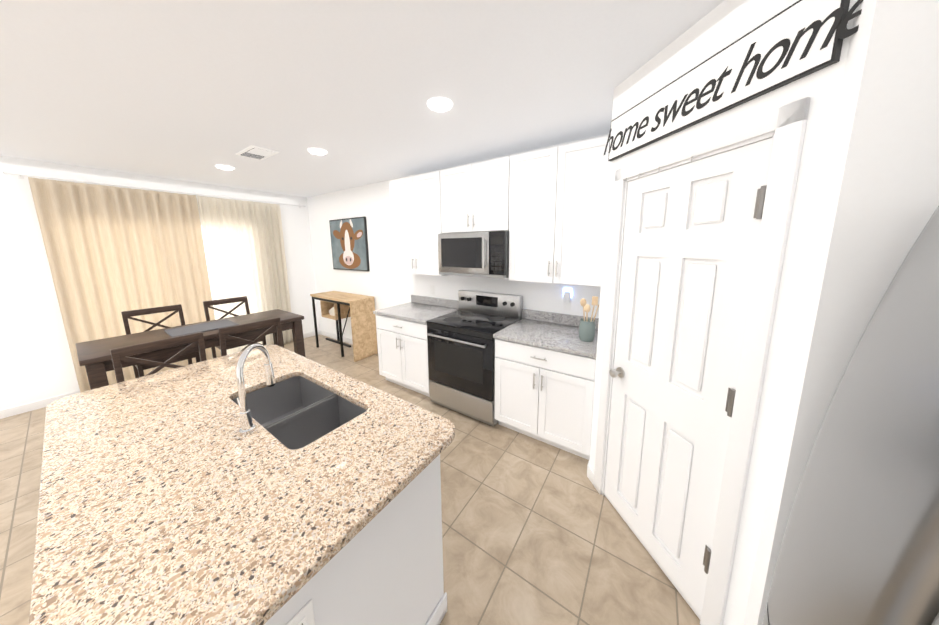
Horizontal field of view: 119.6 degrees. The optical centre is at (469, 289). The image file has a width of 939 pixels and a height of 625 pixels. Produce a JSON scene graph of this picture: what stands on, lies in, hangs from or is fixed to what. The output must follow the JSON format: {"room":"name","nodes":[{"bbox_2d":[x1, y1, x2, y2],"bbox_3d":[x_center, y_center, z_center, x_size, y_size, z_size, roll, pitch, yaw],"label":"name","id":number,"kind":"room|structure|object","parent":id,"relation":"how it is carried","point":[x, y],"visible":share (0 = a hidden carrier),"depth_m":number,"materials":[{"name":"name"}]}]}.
{"room":"kitchen","nodes":[
{"label":"kitchen","id":0,"kind":"room"},
{"bbox_2d":[0,156,319,409],"bbox_3d":[-4.809,0.033,2.526,0.100,2.580,6.520,5,11,34],"label":"wall","id":1,"kind":"structure","parent":0,"point":[36,362],"depth_m":2.88,"materials":[{"name":"paint"}]},
{"bbox_2d":[0,390,79,418],"bbox_3d":[-5.501,1.448,1.584,0.012,0.085,3.770,5,11,34],"label":"baseboard","id":2,"kind":"structure","parent":1,"relation":"attached to","point":[20,409],"depth_m":2.87,"materials":[{"name":"white wood"}]},
{"bbox_2d":[3,171,305,207],"bbox_3d":[-3.731,-1.308,3.773,0.102,0.070,2.774,5,11,34],"label":"curtain rod","id":3,"kind":"object","parent":1,"relation":"attached to","point":[21,175],"visible":0.98,"depth_m":3.22,"materials":[{"name":"white metal"}]},
{"bbox_2d":[28,177,220,391],"bbox_3d":[-4.056,-0.022,3.405,0.065,2.377,1.216,5,11,34],"label":"curtain","id":4,"kind":"object","parent":3,"relation":"hanging from","point":[112,252],"visible":0.75,"depth_m":3.23,"materials":[{"name":"beige fabric"}]},
{"bbox_2d":[197,196,292,354],"bbox_3d":[-3.434,-0.169,4.318,0.052,2.377,0.996,5,11,34],"label":"curtain","id":5,"kind":"object","parent":3,"relation":"hanging from","point":[244,247],"visible":0.88,"depth_m":4.23,"materials":[{"name":"beige fabric"}]},
{"bbox_2d":[303,330,318,337],"bbox_3d":[-3.168,0.895,5.014,0.012,0.085,0.760,5,11,34],"label":"baseboard","id":6,"kind":"structure","parent":1,"relation":"attached to","point":[306,335],"depth_m":5.19,"materials":[{"name":"white wood"}]},
{"bbox_2d":[0,334,699,624],"bbox_3d":[-2.095,1.613,0.935,6.610,0.100,6.720,5,11,34],"label":"floor","id":7,"kind":"structure","parent":0,"point":[536,532],"depth_m":1.61,"materials":[{"name":"tile"}]},
{"bbox_2d":[110,332,206,382],"bbox_3d":[-2.285,0.852,2.064,0.479,1.060,0.430,5,11,34],"label":"dining chair","id":8,"kind":"object","parent":7,"relation":"on","point":[118,355],"visible":0.21,"depth_m":1.85,"materials":[{"name":"brown wood"}]},
{"bbox_2d":[121,304,199,377],"bbox_3d":[-3.161,0.738,2.849,0.479,1.060,0.430,5,11,34],"label":"dining chair","id":9,"kind":"object","parent":7,"relation":"on","point":[138,368],"visible":0.25,"depth_m":2.82,"materials":[{"name":"brown wood"}]},
{"bbox_2d":[76,309,305,389],"bbox_3d":[-2.544,0.819,2.729,0.660,0.927,1.470,5,11,34],"label":"dining table","id":10,"kind":"object","parent":7,"relation":"on","point":[94,358],"visible":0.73,"depth_m":2.42,"materials":[{"name":"brown wood"}]},
{"bbox_2d":[203,296,265,357],"bbox_3d":[-2.826,0.659,3.340,0.479,1.060,0.430,5,11,34],"label":"dining chair","id":11,"kind":"object","parent":7,"relation":"on","point":[209,304],"visible":0.19,"depth_m":3.31,"materials":[{"name":"brown wood"}]},
{"bbox_2d":[218,317,281,355],"bbox_3d":[-2.001,0.784,2.482,0.479,1.060,0.430,5,11,34],"label":"dining chair","id":12,"kind":"object","parent":7,"relation":"on","point":[227,332],"visible":0.23,"depth_m":2.27,"materials":[{"name":"brown wood"}]},
{"bbox_2d":[310,291,377,361],"bbox_3d":[-2.044,0.554,4.430,1.120,0.920,0.415,5,11,34],"label":"console desk","id":13,"kind":"object","parent":7,"relation":"on","point":[338,306],"visible":1,"depth_m":4.19,"materials":[{"name":"brown wood"}]},
{"bbox_2d":[265,448,446,624],"bbox_3d":[-1.078,1.043,1.339,1.769,0.884,0.868,5,11,34],"label":"kitchen island","id":14,"kind":"object","parent":7,"relation":"on","point":[392,574],"depth_m":0.96,"materials":[{"name":"wood"}]},
{"bbox_2d":[29,348,454,624],"bbox_3d":[-1.080,0.589,1.271,1.865,0.039,0.995,5,11,34],"label":"island countertop","id":15,"kind":"structure","parent":14,"relation":"on","point":[154,508],"depth_m":0.84,"materials":[{"name":"beige stone"}]},
{"bbox_2d":[221,344,288,435],"bbox_3d":[-0.938,0.408,1.201,0.171,0.338,0.188,5,11,34],"label":"faucet","id":16,"kind":"object","parent":15,"relation":"on","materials":[{"name":"silver metal"}]},
{"bbox_2d":[253,376,364,451],"bbox_3d":[-0.866,0.693,1.367,0.802,0.223,0.390,5,11,34],"label":"sink","id":17,"kind":"object","parent":15,"relation":"in","point":[308,412],"depth_m":1.44,"materials":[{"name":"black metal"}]},
{"bbox_2d":[376,316,420,392],"bbox_3d":[-0.604,0.723,3.369,0.838,0.885,0.626,5,11,34],"label":"base cabinet","id":18,"kind":"object","parent":7,"relation":"on","point":[399,341],"depth_m":3.12,"materials":[{"name":"white wood"}]},
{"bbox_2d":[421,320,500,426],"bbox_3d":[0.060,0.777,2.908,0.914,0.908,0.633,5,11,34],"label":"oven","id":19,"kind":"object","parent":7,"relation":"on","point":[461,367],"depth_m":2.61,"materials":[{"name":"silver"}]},
{"bbox_2d":[426,289,522,426],"bbox_3d":[0.045,0.655,2.869,0.778,1.163,0.692,5,11,34],"label":"range","id":20,"kind":"object","parent":7,"relation":"on","point":[461,343],"depth_m":2.68,"materials":[{"name":"silver metal"}]},
{"bbox_2d":[501,340,595,459],"bbox_3d":[0.735,0.850,2.478,0.826,0.885,0.626,5,11,34],"label":"base cabinet","id":21,"kind":"object","parent":7,"relation":"on","point":[501,359],"depth_m":2.18,"materials":[{"name":"white wood"}]},
{"bbox_2d":[373,300,597,359],"bbox_3d":[0.045,0.339,2.853,2.466,0.061,0.646,5,11,34],"label":"countertop","id":22,"kind":"structure","parent":21,"relation":"on","point":[569,338],"depth_m":2.57,"materials":[{"name":"grey stone"}]},
{"bbox_2d":[762,206,938,624],"bbox_3d":[0.888,0.741,0.217,0.761,1.790,0.840,5,11,34],"label":"fridge","id":23,"kind":"object","parent":7,"relation":"on","point":[860,544],"visible":1,"depth_m":0.48,"materials":[{"name":"silver metal"}]},
{"bbox_2d":[0,0,723,197],"bbox_3d":[-2.119,-1.036,0.524,6.610,0.100,6.720,5,11,34],"label":"ceiling","id":24,"kind":"structure","parent":0,"point":[197,91],"depth_m":1.50,"materials":[{"name":"paint"}]},
{"bbox_2d":[215,165,234,169],"bbox_3d":[-2.748,-1.368,3.071,0.168,0.013,0.168,5,11,34],"label":"recessed light","id":25,"kind":"object","parent":24,"relation":"in","point":[225,167],"visible":1,"depth_m":3.05,"materials":[{"name":"white"}]},
{"bbox_2d":[236,145,278,159],"bbox_3d":[-2.040,-1.302,2.624,0.400,0.018,0.220,5,11,34],"label":"ceiling vent","id":26,"kind":"object","parent":24,"relation":"in","point":[255,152],"visible":1,"depth_m":2.59,"materials":[{"name":"white metal"}]},
{"bbox_2d":[307,148,326,154],"bbox_3d":[-1.444,-1.305,2.596,0.168,0.013,0.168,5,11,34],"label":"recessed light","id":27,"kind":"object","parent":24,"relation":"in","point":[317,151],"visible":0.94,"depth_m":2.57,"materials":[{"name":"white"}]},
{"bbox_2d":[427,97,452,111],"bbox_3d":[-0.190,-1.187,1.762,0.168,0.013,0.168,5,11,34],"label":"recessed light","id":28,"kind":"object","parent":24,"relation":"in","point":[439,104],"visible":0.98,"depth_m":1.74,"materials":[{"name":"white"}]},
{"bbox_2d":[307,133,608,346],"bbox_3d":[-0.261,-0.149,3.442,6.610,2.580,0.100,5,11,34],"label":"wall","id":29,"kind":"structure","parent":0,"point":[382,283],"depth_m":3.99,"materials":[{"name":"paint"}]},
{"bbox_2d":[319,330,377,348],"bbox_3d":[-1.880,0.941,4.650,2.560,0.085,0.012,5,11,34],"label":"baseboard","id":30,"kind":"structure","parent":29,"relation":"attached to","point":[346,340],"depth_m":5.06,"materials":[{"name":"white wood"}]},
{"bbox_2d":[329,216,369,271],"bbox_3d":[-1.960,-0.718,4.422,0.960,0.825,0.036,5,11,34],"label":"framed picture","id":31,"kind":"object","parent":29,"relation":"attached to","point":[349,241],"visible":1,"depth_m":4.37,"materials":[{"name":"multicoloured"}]},
{"bbox_2d":[389,170,444,275],"bbox_3d":[-0.508,-0.735,3.245,0.850,1.100,0.337,5,11,34],"label":"upper cabinet","id":32,"kind":"object","parent":29,"relation":"attached to","point":[417,202],"depth_m":3.10,"materials":[{"name":"white wood"}]},
{"bbox_2d":[437,224,488,277],"bbox_3d":[0.035,-0.405,2.887,0.619,0.496,0.404,5,11,34],"label":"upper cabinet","id":33,"kind":"object","parent":29,"relation":"attached to","point":[462,249],"depth_m":2.72,"materials":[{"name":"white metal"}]},
{"bbox_2d":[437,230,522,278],"bbox_3d":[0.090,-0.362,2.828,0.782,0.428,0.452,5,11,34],"label":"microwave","id":34,"kind":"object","parent":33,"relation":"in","point":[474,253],"depth_m":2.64,"materials":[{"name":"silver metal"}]},
{"bbox_2d":[445,156,508,223],"bbox_3d":[0.117,-0.903,2.792,0.790,0.640,0.337,5,11,34],"label":"upper cabinet","id":35,"kind":"object","parent":29,"relation":"attached to","point":[477,193],"depth_m":2.61,"materials":[{"name":"white wood"}]},
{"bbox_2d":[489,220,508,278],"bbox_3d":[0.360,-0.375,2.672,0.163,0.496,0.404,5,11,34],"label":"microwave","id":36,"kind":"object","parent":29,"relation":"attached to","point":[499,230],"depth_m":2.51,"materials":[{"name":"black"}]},
{"bbox_2d":[411,296,598,327],"bbox_3d":[0.219,0.224,3.098,2.466,0.100,0.021,5,11,34],"label":"backsplash","id":37,"kind":"structure","parent":29,"relation":"attached to","point":[526,314],"depth_m":2.75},
{"bbox_2d":[509,136,609,286],"bbox_3d":[0.770,-0.614,2.395,0.906,1.100,0.337,5,11,34],"label":"upper cabinet","id":38,"kind":"object","parent":29,"relation":"attached to","point":[558,194],"depth_m":2.22,"materials":[{"name":"white wood"}]},
{"bbox_2d":[563,288,571,310],"bbox_3d":[0.922,0.100,2.585,0.080,0.210,0.050,5,11,34],"label":"light","id":39,"kind":"object","parent":29,"relation":"attached to","point":[567,294],"visible":1,"depth_m":2.58,"materials":[{"name":"white plastic"}]},
{"bbox_2d":[589,0,856,624],"bbox_3d":[1.001,0.164,1.354,0.100,2.580,0.947,-2,9,-11],"label":"wall","id":40,"kind":"structure","parent":0,"point":[721,26],"depth_m":0.97,"materials":[{"name":"paint"}]},
{"bbox_2d":[594,97,810,624],"bbox_3d":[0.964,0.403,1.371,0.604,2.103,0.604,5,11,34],"label":"door","id":41,"kind":"structure","parent":40,"relation":"attached to","point":[696,258],"depth_m":1.21,"materials":[{"name":"white wood"}]},
{"bbox_2d":[604,0,862,160],"bbox_3d":[0.933,-0.810,1.173,0.023,0.222,1.027,-2,9,-11],"label":"sign","id":42,"kind":"object","parent":40,"relation":"attached to","point":[797,40],"visible":1,"depth_m":0.96,"materials":[{"name":"white wood"}]},
{"bbox_2d":[744,0,938,624],"bbox_3d":[1.297,0.270,0.656,0.680,2.580,0.100,5,11,34],"label":"wall","id":43,"kind":"structure","parent":0,"point":[879,203],"depth_m":0.71,"materials":[{"name":"paint"}]},
{"label":"outside","id":44,"kind":"structure","parent":0,"visible":0},
{"bbox_2d":[201,226,220,350],"bbox_3d":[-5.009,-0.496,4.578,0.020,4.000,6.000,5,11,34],"label":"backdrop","id":45,"kind":"structure","parent":44,"point":[208,271],"depth_m":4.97,"materials":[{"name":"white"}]}
]}

